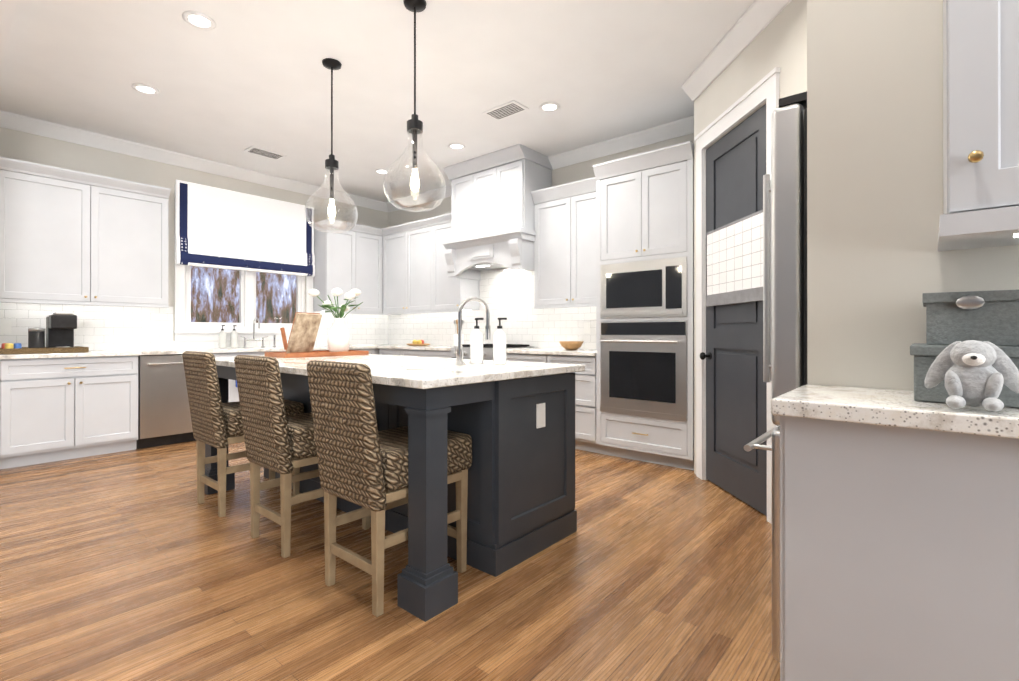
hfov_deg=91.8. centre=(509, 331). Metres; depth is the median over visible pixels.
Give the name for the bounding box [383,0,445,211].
pendant light
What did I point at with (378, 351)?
base cabinet
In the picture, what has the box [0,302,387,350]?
backsplash
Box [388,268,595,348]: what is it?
backsplash
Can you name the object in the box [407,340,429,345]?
fruit plate
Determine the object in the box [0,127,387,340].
wall
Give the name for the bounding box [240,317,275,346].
sink faucet
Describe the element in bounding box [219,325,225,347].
bottle
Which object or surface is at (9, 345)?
jar
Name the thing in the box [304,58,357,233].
pendant light
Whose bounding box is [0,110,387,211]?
crown molding
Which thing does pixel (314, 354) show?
serving tray
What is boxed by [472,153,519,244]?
upper cabinet
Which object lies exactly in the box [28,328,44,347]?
coffee canister
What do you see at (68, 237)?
upper cabinet
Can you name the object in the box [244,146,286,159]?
ceiling vent
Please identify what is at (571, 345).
wooden bowl
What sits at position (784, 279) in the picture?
refrigerator
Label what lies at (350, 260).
upper cabinet
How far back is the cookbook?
3.54 m
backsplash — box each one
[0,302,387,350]
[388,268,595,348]
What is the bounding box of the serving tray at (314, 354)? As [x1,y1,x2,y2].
[265,350,368,357]
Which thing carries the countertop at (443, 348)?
on the base cabinet at (403, 352)
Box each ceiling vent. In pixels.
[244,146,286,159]
[482,100,528,120]
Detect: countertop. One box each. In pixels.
[0,345,375,360]
[215,354,584,389]
[376,345,454,352]
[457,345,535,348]
[506,349,595,356]
[771,384,1018,439]
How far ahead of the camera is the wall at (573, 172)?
5.32 m
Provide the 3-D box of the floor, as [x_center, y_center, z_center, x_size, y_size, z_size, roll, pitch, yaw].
[-0.549,1.123,0.510,11.150,0.060,9.150,0,0,40]
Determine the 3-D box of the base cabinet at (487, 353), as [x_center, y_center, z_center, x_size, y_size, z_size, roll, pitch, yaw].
[-0.183,0.651,5.535,0.744,0.906,0.680,0,0,40]
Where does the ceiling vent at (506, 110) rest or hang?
in the ceiling
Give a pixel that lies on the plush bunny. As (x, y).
(973, 373)
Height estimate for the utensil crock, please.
0.334 m
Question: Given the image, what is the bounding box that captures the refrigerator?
[744,91,806,661]
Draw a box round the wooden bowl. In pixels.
[559,341,583,349]
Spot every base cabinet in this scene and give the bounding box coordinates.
[0,357,139,468]
[212,353,264,401]
[349,349,375,353]
[376,349,399,355]
[400,349,447,357]
[448,349,492,359]
[506,353,543,362]
[544,353,591,451]
[780,416,1018,680]
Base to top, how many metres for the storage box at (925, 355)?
0.114 m
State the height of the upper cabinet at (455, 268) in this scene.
1.159 m
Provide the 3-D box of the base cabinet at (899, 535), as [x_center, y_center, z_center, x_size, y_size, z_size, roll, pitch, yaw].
[2.027,0.636,0.087,3.475,0.914,0.351,0,0,40]
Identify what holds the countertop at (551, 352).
on the base cabinet at (583, 379)
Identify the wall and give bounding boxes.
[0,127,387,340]
[388,133,693,226]
[694,0,806,473]
[807,0,1018,390]
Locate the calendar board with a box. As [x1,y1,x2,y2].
[706,209,762,306]
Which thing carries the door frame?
attached to the wall at (780, 40)
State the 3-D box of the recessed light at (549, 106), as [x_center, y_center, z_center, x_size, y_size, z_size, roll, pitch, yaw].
[0.339,-1.893,4.178,0.180,0.011,0.180,0,0,40]
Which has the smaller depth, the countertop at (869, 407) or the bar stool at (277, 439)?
the countertop at (869, 407)
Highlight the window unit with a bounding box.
[173,184,312,340]
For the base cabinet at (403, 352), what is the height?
0.880 m
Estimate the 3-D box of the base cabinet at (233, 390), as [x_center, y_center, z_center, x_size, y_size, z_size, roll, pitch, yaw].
[-3.052,0.664,5.460,0.619,0.880,0.650,0,0,40]
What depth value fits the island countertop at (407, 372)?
2.42 m
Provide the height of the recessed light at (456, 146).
0.011 m
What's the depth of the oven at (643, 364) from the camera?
4.08 m
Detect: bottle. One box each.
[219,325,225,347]
[230,325,237,347]
[470,318,483,363]
[493,318,506,363]
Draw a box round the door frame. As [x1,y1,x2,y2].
[694,67,780,523]
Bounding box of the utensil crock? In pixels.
[453,319,463,346]
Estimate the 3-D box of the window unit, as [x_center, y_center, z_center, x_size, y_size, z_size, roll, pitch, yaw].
[-3.119,-0.735,5.920,0.170,1.680,1.580,0,0,40]
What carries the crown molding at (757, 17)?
attached to the wall at (780, 40)
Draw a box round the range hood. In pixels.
[441,144,552,279]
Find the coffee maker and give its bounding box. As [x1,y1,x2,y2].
[46,312,76,347]
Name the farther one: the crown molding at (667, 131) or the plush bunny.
the crown molding at (667, 131)
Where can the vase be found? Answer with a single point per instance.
(338, 339)
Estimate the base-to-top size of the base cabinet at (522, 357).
0.880 m
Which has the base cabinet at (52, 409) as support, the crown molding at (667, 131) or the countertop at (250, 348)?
the countertop at (250, 348)
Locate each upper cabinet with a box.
[0,157,170,308]
[313,219,383,312]
[384,217,431,312]
[432,214,479,312]
[448,161,491,248]
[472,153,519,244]
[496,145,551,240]
[532,177,591,308]
[938,0,1018,247]
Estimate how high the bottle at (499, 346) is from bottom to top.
0.257 m
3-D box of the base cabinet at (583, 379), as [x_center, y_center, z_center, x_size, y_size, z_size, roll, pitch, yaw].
[0.761,0.663,4.796,0.540,0.880,0.617,0,0,40]
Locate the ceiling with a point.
(237, 81)
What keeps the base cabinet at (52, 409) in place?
on the floor
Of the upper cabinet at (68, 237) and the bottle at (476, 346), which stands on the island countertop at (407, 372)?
the bottle at (476, 346)
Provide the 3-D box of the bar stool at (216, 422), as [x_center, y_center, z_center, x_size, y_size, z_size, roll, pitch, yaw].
[-1.710,0.611,3.197,0.420,0.975,0.601,0,0,40]
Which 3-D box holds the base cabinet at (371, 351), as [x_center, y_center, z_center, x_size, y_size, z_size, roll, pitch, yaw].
[-2.215,0.666,6.445,0.619,0.880,0.638,0,0,40]
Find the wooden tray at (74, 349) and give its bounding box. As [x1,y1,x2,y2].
[0,346,88,353]
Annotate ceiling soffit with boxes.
[0,0,17,63]
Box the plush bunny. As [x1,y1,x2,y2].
[924,340,1018,411]
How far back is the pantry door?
3.24 m
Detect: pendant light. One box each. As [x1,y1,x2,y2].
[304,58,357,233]
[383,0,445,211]
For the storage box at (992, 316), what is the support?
on the storage box at (925, 355)
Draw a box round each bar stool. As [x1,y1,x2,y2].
[182,351,303,516]
[234,355,369,557]
[307,360,471,616]
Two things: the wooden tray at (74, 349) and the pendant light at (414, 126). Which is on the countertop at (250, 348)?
the wooden tray at (74, 349)
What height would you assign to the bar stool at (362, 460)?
0.975 m
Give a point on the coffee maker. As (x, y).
(61, 327)
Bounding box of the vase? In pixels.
[308,288,362,351]
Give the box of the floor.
[0,441,779,680]
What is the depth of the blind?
5.77 m
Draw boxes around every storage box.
[910,343,1018,407]
[922,289,1018,345]
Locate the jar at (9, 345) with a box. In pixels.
[1,343,21,348]
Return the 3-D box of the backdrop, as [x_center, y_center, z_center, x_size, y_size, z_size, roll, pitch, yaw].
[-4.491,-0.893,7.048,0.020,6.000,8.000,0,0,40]
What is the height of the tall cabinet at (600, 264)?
2.560 m
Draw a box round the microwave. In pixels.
[600,257,686,317]
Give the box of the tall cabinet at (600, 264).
[592,141,693,469]
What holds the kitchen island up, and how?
on the floor
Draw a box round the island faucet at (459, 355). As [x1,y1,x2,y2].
[455,297,489,364]
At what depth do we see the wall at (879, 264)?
1.26 m
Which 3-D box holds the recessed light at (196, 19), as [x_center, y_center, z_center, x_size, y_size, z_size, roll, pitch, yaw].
[-1.894,-1.895,3.018,0.180,0.011,0.180,0,0,40]
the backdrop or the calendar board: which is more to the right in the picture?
the calendar board
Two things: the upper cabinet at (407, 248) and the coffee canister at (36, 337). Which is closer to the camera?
the coffee canister at (36, 337)
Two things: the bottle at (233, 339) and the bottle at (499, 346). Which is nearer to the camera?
the bottle at (499, 346)
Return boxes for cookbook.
[276,312,321,352]
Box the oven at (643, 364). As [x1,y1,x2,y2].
[600,321,686,420]
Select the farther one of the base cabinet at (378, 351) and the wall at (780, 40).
the base cabinet at (378, 351)
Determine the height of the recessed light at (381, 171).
0.011 m
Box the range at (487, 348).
[450,344,537,359]
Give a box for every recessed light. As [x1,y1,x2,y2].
[131,83,159,94]
[182,11,215,29]
[375,169,389,173]
[448,143,464,149]
[539,102,559,111]
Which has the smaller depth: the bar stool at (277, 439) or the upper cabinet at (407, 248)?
the bar stool at (277, 439)
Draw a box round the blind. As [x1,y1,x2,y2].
[176,179,314,276]
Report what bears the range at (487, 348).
in the base cabinet at (487, 353)
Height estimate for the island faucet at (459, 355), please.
0.376 m
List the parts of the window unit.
glass, frame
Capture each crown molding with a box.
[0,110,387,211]
[387,116,693,212]
[682,0,791,100]
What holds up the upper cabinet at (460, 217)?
attached to the wall at (573, 172)
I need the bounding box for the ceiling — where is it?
[0,0,754,201]
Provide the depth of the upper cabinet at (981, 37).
0.89 m
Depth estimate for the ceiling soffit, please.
2.60 m
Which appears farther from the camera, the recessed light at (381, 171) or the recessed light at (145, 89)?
the recessed light at (381, 171)
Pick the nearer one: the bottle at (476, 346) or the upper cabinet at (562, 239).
the bottle at (476, 346)
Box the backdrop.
[191,266,295,322]
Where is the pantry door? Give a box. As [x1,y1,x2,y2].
[700,104,766,515]
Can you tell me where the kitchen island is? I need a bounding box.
[205,366,576,621]

